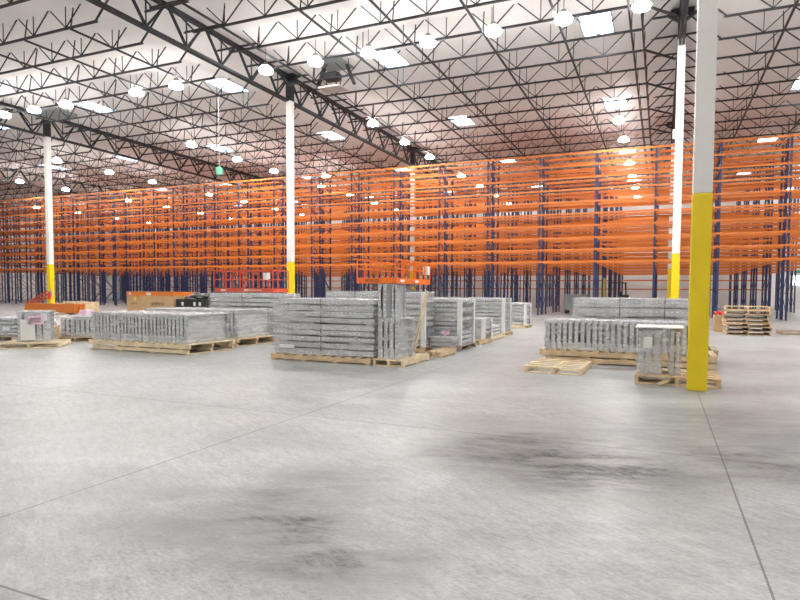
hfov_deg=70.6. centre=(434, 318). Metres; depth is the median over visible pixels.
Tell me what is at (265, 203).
joist
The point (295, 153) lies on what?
joist
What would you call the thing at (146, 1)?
joist
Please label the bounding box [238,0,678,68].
joist
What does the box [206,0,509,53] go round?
joist
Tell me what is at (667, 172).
joist
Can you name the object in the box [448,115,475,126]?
skylight
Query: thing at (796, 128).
joist
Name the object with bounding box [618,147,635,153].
skylight
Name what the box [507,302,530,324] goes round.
bundle
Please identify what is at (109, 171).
lamp
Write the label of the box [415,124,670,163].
joist
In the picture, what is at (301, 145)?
joist
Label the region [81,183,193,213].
girder
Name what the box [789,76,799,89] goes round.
skylight
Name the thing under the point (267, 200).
joist
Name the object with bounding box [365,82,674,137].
joist
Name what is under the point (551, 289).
rack
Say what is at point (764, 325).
pallet
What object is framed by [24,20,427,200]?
bridging line
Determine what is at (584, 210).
rack
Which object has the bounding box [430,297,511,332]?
bundle
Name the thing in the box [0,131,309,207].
bridging line
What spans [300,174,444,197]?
joist
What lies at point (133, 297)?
carton
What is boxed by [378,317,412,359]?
bundle
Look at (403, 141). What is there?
lamp
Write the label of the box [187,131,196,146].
lamp
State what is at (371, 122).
lamp
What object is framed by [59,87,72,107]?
lamp
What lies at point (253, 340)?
pallet
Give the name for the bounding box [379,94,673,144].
joist
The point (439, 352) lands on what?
pallet
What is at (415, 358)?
pallet
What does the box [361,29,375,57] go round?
lamp
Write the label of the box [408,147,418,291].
column
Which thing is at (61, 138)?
girder
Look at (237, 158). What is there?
lamp
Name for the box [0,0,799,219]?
ceiling
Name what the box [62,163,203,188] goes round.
joist
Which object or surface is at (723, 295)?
wall
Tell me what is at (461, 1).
bridging line
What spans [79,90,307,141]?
joist
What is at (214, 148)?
skylight
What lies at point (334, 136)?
skylight
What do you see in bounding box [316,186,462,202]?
joist
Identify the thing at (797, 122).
bridging line
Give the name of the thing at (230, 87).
skylight
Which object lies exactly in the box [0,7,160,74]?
joist
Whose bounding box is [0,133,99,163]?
joist
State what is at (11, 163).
bridging line
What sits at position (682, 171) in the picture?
joist
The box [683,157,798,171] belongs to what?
joist
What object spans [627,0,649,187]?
bridging line
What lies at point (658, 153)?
joist
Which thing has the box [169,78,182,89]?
lamp
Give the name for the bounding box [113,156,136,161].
skylight
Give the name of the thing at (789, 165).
joist
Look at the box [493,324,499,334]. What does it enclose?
bundle
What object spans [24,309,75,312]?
beam
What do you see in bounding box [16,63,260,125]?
joist
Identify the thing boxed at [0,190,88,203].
joist
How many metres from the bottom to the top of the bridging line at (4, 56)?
0.862 m
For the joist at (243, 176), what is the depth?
56.73 m
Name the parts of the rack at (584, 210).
upright frame, upright frame, upright frame, upright frame, upright frame, upright frame, upright frame, upright frame, upright frame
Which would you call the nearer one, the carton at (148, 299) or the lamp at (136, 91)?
the lamp at (136, 91)
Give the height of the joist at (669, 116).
1.240 m
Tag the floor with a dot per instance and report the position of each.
(239, 473)
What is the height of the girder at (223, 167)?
1.365 m
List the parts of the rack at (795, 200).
upright frame, upright frame, upright frame, upright frame, upright frame, upright frame, upright frame, upright frame, upright frame, upright frame, upright frame, upright frame, upright frame, upright frame, upright frame, upright frame, upright frame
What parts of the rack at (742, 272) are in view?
upright frame, upright frame, upright frame, upright frame, upright frame, upright frame, upright frame, upright frame, upright frame, upright frame, upright frame, upright frame, upright frame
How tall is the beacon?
4.250 m
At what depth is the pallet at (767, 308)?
19.22 m
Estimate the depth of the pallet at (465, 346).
13.86 m
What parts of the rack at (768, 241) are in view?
upright frame, upright frame, upright frame, upright frame, upright frame, upright frame, upright frame, upright frame, upright frame, upright frame, upright frame, upright frame, upright frame, upright frame, upright frame, upright frame, upright frame, upright frame, upright frame, upright frame, upright frame, upright frame, upright frame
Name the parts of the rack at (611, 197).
upright frame, upright frame, upright frame, upright frame, upright frame, upright frame, upright frame, upright frame, upright frame, upright frame, upright frame, upright frame, upright frame, upright frame, upright frame, upright frame, upright frame, upright frame, upright frame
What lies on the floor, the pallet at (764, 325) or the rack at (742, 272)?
the rack at (742, 272)
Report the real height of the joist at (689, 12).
1.240 m
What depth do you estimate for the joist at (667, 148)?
44.66 m
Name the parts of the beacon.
cord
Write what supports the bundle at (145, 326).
on the pallet at (153, 347)
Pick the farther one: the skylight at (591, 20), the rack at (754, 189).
the rack at (754, 189)
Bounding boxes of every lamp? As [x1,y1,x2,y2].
[0,98,10,117]
[16,170,23,182]
[27,94,40,112]
[52,157,61,162]
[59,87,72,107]
[105,168,113,173]
[129,81,143,95]
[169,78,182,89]
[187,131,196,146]
[233,155,241,160]
[258,47,272,74]
[270,160,277,172]
[308,40,322,65]
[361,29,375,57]
[368,118,377,125]
[400,137,409,144]
[420,18,435,47]
[426,152,433,158]
[485,5,501,36]
[555,9,572,24]
[613,101,624,123]
[619,134,628,141]
[632,0,650,12]
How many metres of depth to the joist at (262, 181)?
58.68 m
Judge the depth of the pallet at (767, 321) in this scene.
19.29 m
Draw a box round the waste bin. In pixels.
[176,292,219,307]
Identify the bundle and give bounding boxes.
[0,316,17,334]
[17,310,54,341]
[61,316,92,336]
[93,311,227,343]
[146,307,269,338]
[210,293,299,334]
[273,298,387,356]
[328,291,433,346]
[378,284,395,317]
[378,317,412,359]
[392,285,405,317]
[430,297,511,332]
[430,298,474,345]
[430,336,456,349]
[469,317,492,338]
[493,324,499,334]
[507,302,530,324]
[545,318,687,354]
[573,298,688,346]
[637,328,661,374]
[669,329,680,374]
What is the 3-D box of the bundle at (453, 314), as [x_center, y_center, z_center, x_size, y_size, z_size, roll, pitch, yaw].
[-0.330,0.025,14.293,2.500,1.133,1.102,1,3,22]
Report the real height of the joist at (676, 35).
1.240 m
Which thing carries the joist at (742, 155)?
attached to the ceiling
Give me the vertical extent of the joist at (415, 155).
1.240 m
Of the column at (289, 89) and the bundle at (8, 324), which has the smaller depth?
the bundle at (8, 324)
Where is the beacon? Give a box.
[215,97,222,174]
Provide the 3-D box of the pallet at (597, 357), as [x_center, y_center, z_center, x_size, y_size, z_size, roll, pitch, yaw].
[3.861,0.758,11.398,3.260,0.260,1.172,1,3,22]
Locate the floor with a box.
[0,299,799,599]
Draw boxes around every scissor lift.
[214,270,288,293]
[356,258,429,291]
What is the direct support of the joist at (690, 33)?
attached to the ceiling
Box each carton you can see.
[55,325,59,338]
[126,291,145,310]
[140,292,193,310]
[713,311,727,331]
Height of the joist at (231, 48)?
1.240 m
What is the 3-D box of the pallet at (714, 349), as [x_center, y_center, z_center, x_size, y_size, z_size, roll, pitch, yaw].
[4.303,0.708,12.524,3.520,0.260,1.152,1,3,22]
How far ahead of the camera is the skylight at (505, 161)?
46.09 m
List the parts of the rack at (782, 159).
post, post, post, post, post, post, post, post, post, post, post, post, post, post, post, post, post, post, post, post, post, post, post, post, post, post, post, post, post, post, post, post, post, post, post, post, post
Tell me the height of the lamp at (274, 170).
1.150 m
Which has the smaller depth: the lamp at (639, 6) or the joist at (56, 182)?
the lamp at (639, 6)
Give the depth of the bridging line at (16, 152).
48.20 m
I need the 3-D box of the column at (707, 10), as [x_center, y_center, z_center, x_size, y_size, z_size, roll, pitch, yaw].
[3.877,-5.150,7.952,1.008,12.390,1.026,-1,3,-26]
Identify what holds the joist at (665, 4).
attached to the ceiling
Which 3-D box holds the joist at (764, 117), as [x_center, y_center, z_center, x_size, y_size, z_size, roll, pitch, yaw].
[22.534,-11.552,29.312,18.220,1.240,0.090,1,3,22]
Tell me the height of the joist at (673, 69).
1.240 m
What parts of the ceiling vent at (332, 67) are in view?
hanging plate, panel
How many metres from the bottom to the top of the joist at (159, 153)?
1.240 m
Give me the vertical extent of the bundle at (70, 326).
0.533 m
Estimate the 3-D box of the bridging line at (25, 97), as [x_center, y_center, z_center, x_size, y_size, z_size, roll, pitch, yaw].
[-16.145,-12.386,46.287,0.070,0.862,45.197,1,3,22]
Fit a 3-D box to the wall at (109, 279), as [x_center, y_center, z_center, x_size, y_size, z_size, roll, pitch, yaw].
[-66.088,-7.927,49.956,0.200,13.000,84.000,1,3,22]
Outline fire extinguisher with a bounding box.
[48,290,51,299]
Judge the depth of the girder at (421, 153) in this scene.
45.87 m
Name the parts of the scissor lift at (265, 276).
rail post, rail post, guard rail, guard rail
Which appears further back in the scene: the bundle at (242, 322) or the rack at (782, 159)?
the rack at (782, 159)
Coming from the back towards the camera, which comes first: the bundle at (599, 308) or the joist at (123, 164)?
the joist at (123, 164)
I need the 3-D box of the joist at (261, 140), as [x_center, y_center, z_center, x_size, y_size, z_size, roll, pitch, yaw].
[-13.808,-12.197,37.652,18.220,1.240,0.090,1,3,22]
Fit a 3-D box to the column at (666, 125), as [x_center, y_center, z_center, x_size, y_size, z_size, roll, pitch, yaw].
[15.389,-6.426,36.578,1.009,12.390,1.025,-1,3,-26]
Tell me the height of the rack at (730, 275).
9.862 m
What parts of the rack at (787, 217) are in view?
post, post, post, post, post, post, post, post, post, post, post, post, post, post, post, post, post, post, post, post, post, post, post, post, post, post, post, post, post, post, post, post, post, post, post, post, post, post, post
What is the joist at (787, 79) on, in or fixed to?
attached to the ceiling
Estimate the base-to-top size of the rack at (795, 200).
9.862 m
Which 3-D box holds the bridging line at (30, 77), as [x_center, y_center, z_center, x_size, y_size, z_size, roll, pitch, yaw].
[-12.897,-12.302,44.985,0.070,0.862,45.197,1,3,22]
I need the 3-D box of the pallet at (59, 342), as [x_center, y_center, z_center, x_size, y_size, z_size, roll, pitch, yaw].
[-9.783,0.614,13.829,1.259,0.130,1.100,-1,3,-19]
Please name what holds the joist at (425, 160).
attached to the ceiling
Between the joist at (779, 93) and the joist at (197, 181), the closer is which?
the joist at (779, 93)
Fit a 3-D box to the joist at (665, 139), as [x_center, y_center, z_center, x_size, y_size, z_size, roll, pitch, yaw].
[8.558,-12.328,43.916,18.220,1.262,1.368,1,3,22]
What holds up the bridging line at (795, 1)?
attached to the ceiling
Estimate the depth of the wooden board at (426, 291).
12.68 m
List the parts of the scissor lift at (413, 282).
guard rail, guard rail, rail post, rail post, rail post, scissor arm, rail post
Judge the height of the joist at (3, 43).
1.240 m
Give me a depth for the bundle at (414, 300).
13.09 m
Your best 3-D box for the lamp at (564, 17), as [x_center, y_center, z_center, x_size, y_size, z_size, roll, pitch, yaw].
[4.538,-10.990,19.746,0.620,1.150,0.620,1,3,22]
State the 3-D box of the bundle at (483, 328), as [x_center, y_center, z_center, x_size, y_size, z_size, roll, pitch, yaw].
[1.182,0.246,15.690,0.682,0.588,0.802,1,3,22]
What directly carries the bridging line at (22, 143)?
attached to the ceiling
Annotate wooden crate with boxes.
[63,301,98,311]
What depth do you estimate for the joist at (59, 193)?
59.60 m
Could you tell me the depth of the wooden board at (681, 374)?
8.63 m
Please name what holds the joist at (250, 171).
attached to the ceiling
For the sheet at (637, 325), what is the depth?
8.79 m
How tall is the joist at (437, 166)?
1.240 m
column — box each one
[40,118,54,302]
[280,73,299,297]
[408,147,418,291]
[665,122,674,298]
[667,6,696,298]
[686,0,717,390]
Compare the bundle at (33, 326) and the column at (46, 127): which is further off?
the column at (46, 127)
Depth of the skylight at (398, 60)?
26.03 m
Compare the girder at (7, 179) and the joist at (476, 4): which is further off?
the girder at (7, 179)
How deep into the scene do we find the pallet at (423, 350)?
12.87 m
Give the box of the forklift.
[603,278,628,297]
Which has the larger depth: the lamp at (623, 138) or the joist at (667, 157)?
the joist at (667, 157)
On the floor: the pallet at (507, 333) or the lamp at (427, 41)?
the pallet at (507, 333)
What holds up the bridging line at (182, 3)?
attached to the joist at (665, 16)
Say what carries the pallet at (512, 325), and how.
on the floor
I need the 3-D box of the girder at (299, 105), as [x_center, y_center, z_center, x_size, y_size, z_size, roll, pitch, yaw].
[-4.544,-12.051,36.012,0.250,1.365,15.302,1,3,22]
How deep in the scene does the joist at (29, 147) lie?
39.19 m
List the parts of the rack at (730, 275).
upright frame, upright frame, upright frame, upright frame, upright frame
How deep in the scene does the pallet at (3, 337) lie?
15.18 m
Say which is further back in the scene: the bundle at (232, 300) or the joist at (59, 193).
the joist at (59, 193)
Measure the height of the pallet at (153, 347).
0.230 m
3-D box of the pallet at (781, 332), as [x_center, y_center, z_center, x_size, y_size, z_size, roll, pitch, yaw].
[12.917,0.496,19.747,1.520,0.120,1.000,1,3,22]
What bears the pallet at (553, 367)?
on the floor
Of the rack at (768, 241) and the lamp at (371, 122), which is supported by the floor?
the rack at (768, 241)
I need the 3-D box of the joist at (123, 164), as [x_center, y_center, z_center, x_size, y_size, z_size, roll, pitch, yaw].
[-30.181,-12.719,46.295,18.220,1.240,0.090,1,3,22]
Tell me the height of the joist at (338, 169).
1.240 m
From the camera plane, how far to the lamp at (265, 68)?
24.42 m
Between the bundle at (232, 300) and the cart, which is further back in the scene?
the cart
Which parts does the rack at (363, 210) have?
upright frame, upright frame, upright frame, upright frame, upright frame, upright frame, upright frame, upright frame, upright frame, upright frame, upright frame, upright frame, upright frame, upright frame, upright frame, upright frame, upright frame, upright frame, upright frame, upright frame, upright frame, upright frame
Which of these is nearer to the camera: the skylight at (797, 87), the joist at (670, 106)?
the skylight at (797, 87)
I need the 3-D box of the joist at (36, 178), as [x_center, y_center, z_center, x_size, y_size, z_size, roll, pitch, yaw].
[-45.834,-13.321,56.727,18.220,1.240,0.090,1,3,22]
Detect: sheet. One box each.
[440,329,449,335]
[635,324,684,328]
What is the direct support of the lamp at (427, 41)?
hanging from the ceiling
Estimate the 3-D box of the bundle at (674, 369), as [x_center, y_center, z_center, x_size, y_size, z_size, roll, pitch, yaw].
[3.803,0.504,8.931,0.209,0.721,0.601,1,3,22]
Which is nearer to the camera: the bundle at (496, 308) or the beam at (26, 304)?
the bundle at (496, 308)
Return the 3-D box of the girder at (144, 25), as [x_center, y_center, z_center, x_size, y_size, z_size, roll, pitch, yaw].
[-10.300,-11.413,21.699,0.250,1.365,15.302,1,3,22]
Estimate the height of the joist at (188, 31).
1.240 m
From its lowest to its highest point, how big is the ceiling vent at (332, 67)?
1.180 m
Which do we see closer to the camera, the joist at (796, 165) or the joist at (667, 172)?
the joist at (796, 165)
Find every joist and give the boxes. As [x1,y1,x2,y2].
[0,0,29,8]
[0,0,108,45]
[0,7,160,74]
[0,28,199,96]
[0,118,41,142]
[0,126,72,153]
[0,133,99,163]
[0,140,121,171]
[0,178,36,190]
[0,181,75,199]
[0,182,56,195]
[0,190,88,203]
[1,47,232,113]
[1,147,145,177]
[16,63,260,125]
[20,153,167,181]
[22,197,116,208]
[52,160,185,185]
[53,78,283,134]
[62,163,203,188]
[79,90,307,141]
[82,168,214,192]
[101,172,235,194]
[104,101,327,148]
[118,176,248,197]
[128,112,344,155]
[131,181,262,200]
[144,0,188,9]
[151,121,359,160]
[168,0,348,32]
[171,129,374,166]
[188,200,299,210]
[191,137,387,171]
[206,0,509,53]
[207,203,309,212]
[210,143,399,175]
[224,149,409,179]
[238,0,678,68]
[239,155,420,183]
[253,160,428,186]
[267,0,669,85]
[267,166,437,190]
[292,13,677,98]
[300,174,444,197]
[313,34,677,109]
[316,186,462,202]
[326,190,468,205]
[332,52,676,120]
[349,68,674,129]
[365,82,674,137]
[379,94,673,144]
[394,105,672,151]
[406,115,671,157]
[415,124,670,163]
[424,132,669,167]
[433,139,670,170]
[443,148,667,177]
[450,153,668,181]
[457,157,668,185]
[479,173,662,192]
[480,175,660,189]
[481,172,668,195]
[682,171,799,184]
[683,119,799,139]
[683,128,796,145]
[683,143,799,159]
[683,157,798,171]
[683,165,797,174]
[683,165,799,180]
[684,83,799,112]
[684,101,799,122]
[684,111,799,131]
[684,136,799,152]
[685,66,799,89]
[685,76,799,102]
[686,31,799,59]
[686,49,799,75]
[688,7,799,40]
[718,0,799,17]
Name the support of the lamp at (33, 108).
hanging from the ceiling
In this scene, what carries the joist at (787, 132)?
attached to the ceiling
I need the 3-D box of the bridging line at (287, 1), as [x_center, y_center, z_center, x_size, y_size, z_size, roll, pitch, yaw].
[2.703,-11.849,37.691,0.070,0.862,47.127,1,3,22]
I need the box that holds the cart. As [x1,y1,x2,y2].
[564,294,588,313]
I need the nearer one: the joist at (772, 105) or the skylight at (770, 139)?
the joist at (772, 105)
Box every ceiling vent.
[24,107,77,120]
[315,57,355,93]
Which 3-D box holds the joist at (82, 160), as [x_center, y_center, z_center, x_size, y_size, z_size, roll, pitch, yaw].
[-30.900,-12.639,44.506,18.220,1.240,0.090,1,3,22]
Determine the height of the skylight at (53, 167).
0.390 m
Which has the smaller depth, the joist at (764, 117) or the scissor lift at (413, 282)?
the scissor lift at (413, 282)
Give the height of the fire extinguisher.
0.620 m
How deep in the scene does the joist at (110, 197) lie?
65.42 m
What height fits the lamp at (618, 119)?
1.150 m
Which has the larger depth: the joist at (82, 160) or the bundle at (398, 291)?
the joist at (82, 160)
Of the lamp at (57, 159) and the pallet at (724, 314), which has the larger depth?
the lamp at (57, 159)
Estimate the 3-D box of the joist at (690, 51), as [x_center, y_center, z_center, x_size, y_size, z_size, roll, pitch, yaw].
[19.656,-11.233,22.156,18.220,1.240,0.090,1,3,22]
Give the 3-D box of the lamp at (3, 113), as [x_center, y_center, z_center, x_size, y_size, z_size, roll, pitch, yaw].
[-23.763,-11.723,31.094,0.620,1.150,0.620,1,3,22]
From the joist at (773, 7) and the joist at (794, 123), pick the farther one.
the joist at (794, 123)
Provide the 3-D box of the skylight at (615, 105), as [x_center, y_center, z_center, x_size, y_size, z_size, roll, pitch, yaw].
[10.075,-12.141,31.330,1.240,0.390,2.000,1,3,22]
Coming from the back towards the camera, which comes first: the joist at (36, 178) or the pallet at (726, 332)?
the joist at (36, 178)
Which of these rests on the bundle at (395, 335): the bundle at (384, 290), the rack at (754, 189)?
the bundle at (384, 290)
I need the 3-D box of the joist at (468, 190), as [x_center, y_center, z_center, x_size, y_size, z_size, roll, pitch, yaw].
[-4.455,-13.234,60.911,18.220,1.240,0.090,1,3,22]
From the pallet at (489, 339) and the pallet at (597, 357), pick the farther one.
the pallet at (489, 339)
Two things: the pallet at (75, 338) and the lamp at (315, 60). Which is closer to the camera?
the pallet at (75, 338)
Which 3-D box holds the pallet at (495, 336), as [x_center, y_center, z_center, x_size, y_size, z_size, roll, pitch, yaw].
[1.455,0.543,16.969,0.923,0.130,1.300,1,3,22]
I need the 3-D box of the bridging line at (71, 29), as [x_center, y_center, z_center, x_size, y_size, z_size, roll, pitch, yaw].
[-5.103,-12.100,41.859,0.070,0.862,45.197,1,3,22]
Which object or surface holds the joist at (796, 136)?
attached to the ceiling
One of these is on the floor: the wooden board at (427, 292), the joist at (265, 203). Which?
the wooden board at (427, 292)
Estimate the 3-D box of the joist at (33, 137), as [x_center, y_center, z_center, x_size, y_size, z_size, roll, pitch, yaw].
[-33.059,-12.400,39.139,18.220,1.240,0.090,1,3,22]
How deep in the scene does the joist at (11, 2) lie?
19.20 m
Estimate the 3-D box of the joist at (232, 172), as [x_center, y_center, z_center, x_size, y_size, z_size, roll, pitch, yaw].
[-26.583,-13.118,55.240,18.220,1.240,0.090,1,3,22]
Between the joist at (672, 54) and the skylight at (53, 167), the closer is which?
the joist at (672, 54)
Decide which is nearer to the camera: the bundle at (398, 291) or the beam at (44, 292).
the bundle at (398, 291)
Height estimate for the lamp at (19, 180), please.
1.150 m
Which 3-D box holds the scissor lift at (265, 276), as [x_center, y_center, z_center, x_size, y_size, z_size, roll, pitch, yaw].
[-8.469,-1.054,25.981,3.342,2.331,1.201,1,3,22]
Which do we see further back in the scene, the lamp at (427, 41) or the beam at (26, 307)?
the beam at (26, 307)
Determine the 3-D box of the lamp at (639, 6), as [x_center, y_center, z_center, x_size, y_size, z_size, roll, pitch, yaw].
[6.923,-10.928,18.790,0.620,1.150,0.620,1,3,22]
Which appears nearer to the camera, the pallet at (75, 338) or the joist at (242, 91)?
the pallet at (75, 338)
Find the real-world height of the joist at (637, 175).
1.262 m
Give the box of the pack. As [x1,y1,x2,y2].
[80,310,93,314]
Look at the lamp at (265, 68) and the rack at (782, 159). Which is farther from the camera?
the rack at (782, 159)
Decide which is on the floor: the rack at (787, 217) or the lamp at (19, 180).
the rack at (787, 217)
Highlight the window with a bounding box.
[793,276,799,284]
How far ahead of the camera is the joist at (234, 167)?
42.51 m
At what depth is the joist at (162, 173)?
49.55 m
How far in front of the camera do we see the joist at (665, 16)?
24.51 m
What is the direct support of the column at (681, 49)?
on the floor
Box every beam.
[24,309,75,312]
[25,303,76,306]
[25,306,76,309]
[27,290,46,302]
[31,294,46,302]
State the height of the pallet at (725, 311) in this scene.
0.140 m
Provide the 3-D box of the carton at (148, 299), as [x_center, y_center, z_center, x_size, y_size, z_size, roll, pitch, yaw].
[-14.249,-0.789,30.287,2.320,1.315,1.626,1,3,22]
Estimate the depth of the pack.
15.49 m
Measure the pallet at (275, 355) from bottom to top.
0.125 m
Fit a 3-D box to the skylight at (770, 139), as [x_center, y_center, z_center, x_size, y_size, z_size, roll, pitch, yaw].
[22.780,-12.395,38.539,1.240,0.390,2.000,1,3,22]
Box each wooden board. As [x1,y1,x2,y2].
[413,291,426,345]
[413,292,428,352]
[657,373,684,384]
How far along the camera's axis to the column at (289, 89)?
28.96 m
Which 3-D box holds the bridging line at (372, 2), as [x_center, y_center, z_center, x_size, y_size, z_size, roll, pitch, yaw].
[5.116,-11.786,36.723,0.070,0.862,47.127,1,3,22]
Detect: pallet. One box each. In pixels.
[0,335,17,340]
[0,339,71,348]
[60,336,92,341]
[89,339,234,354]
[214,335,274,346]
[271,352,377,364]
[372,353,428,367]
[413,345,433,353]
[426,347,455,357]
[455,342,476,350]
[470,337,491,344]
[492,333,502,339]
[499,331,512,336]
[511,324,531,328]
[524,358,591,375]
[539,346,717,370]
[544,343,718,362]
[634,368,720,388]
[722,317,769,323]
[722,321,771,327]
[722,325,771,331]
[722,329,770,335]
[723,313,768,318]
[724,305,770,310]
[724,309,770,314]
[776,330,799,334]
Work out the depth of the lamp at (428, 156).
39.87 m
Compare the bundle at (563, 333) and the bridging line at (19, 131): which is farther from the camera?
the bridging line at (19, 131)
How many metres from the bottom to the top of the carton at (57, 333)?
0.450 m
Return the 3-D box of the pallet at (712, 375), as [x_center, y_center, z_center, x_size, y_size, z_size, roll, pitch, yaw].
[3.852,0.933,8.978,1.222,0.140,0.960,1,3,22]
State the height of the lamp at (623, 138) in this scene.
1.150 m
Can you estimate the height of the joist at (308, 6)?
1.262 m
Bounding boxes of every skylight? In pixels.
[37,164,67,169]
[72,101,116,112]
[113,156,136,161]
[203,144,235,151]
[204,77,249,92]
[315,131,345,139]
[373,48,409,67]
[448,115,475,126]
[501,158,516,162]
[577,11,614,36]
[602,96,627,109]
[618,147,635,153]
[757,135,778,141]
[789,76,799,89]
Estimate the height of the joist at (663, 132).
1.240 m
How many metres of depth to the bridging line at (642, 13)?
24.84 m
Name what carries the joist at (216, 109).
attached to the ceiling
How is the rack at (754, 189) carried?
on the floor
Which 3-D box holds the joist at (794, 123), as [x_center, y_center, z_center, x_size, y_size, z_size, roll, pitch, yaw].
[23.253,-11.632,31.102,18.220,1.240,0.090,1,3,22]
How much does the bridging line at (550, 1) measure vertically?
0.862 m
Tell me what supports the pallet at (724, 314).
on the pallet at (767, 321)
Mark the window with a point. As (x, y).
(797, 277)
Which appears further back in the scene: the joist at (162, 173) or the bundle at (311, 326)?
the joist at (162, 173)
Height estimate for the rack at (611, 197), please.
9.862 m
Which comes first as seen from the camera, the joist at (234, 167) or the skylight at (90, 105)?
the skylight at (90, 105)
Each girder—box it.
[0,101,44,136]
[0,166,78,193]
[51,121,222,181]
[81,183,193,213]
[86,0,289,101]
[223,167,318,206]
[294,79,412,165]
[415,151,473,197]
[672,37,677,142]
[679,0,688,44]
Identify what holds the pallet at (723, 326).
on the pallet at (726, 332)
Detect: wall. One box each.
[0,209,112,299]
[116,186,799,308]
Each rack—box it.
[0,133,799,320]
[0,141,799,318]
[0,156,799,315]
[0,161,796,312]
[34,176,799,312]
[54,175,799,312]
[75,187,798,312]
[86,187,794,311]
[116,201,782,309]
[121,199,779,309]
[145,205,773,308]
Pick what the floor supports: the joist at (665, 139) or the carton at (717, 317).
the carton at (717, 317)
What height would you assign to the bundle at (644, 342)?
0.721 m
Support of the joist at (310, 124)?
attached to the ceiling
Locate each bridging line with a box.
[0,49,406,201]
[0,77,379,203]
[0,97,342,202]
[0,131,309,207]
[0,143,278,208]
[0,152,255,210]
[0,163,229,211]
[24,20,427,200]
[70,7,456,196]
[180,1,505,195]
[285,0,533,193]
[368,0,556,188]
[459,0,590,190]
[548,0,621,188]
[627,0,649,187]
[640,0,653,187]
[714,0,798,179]
[747,111,799,181]
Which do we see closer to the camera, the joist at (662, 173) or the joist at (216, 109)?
the joist at (216, 109)
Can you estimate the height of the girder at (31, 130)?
1.365 m
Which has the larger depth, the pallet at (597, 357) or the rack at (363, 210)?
the rack at (363, 210)
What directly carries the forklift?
on the floor

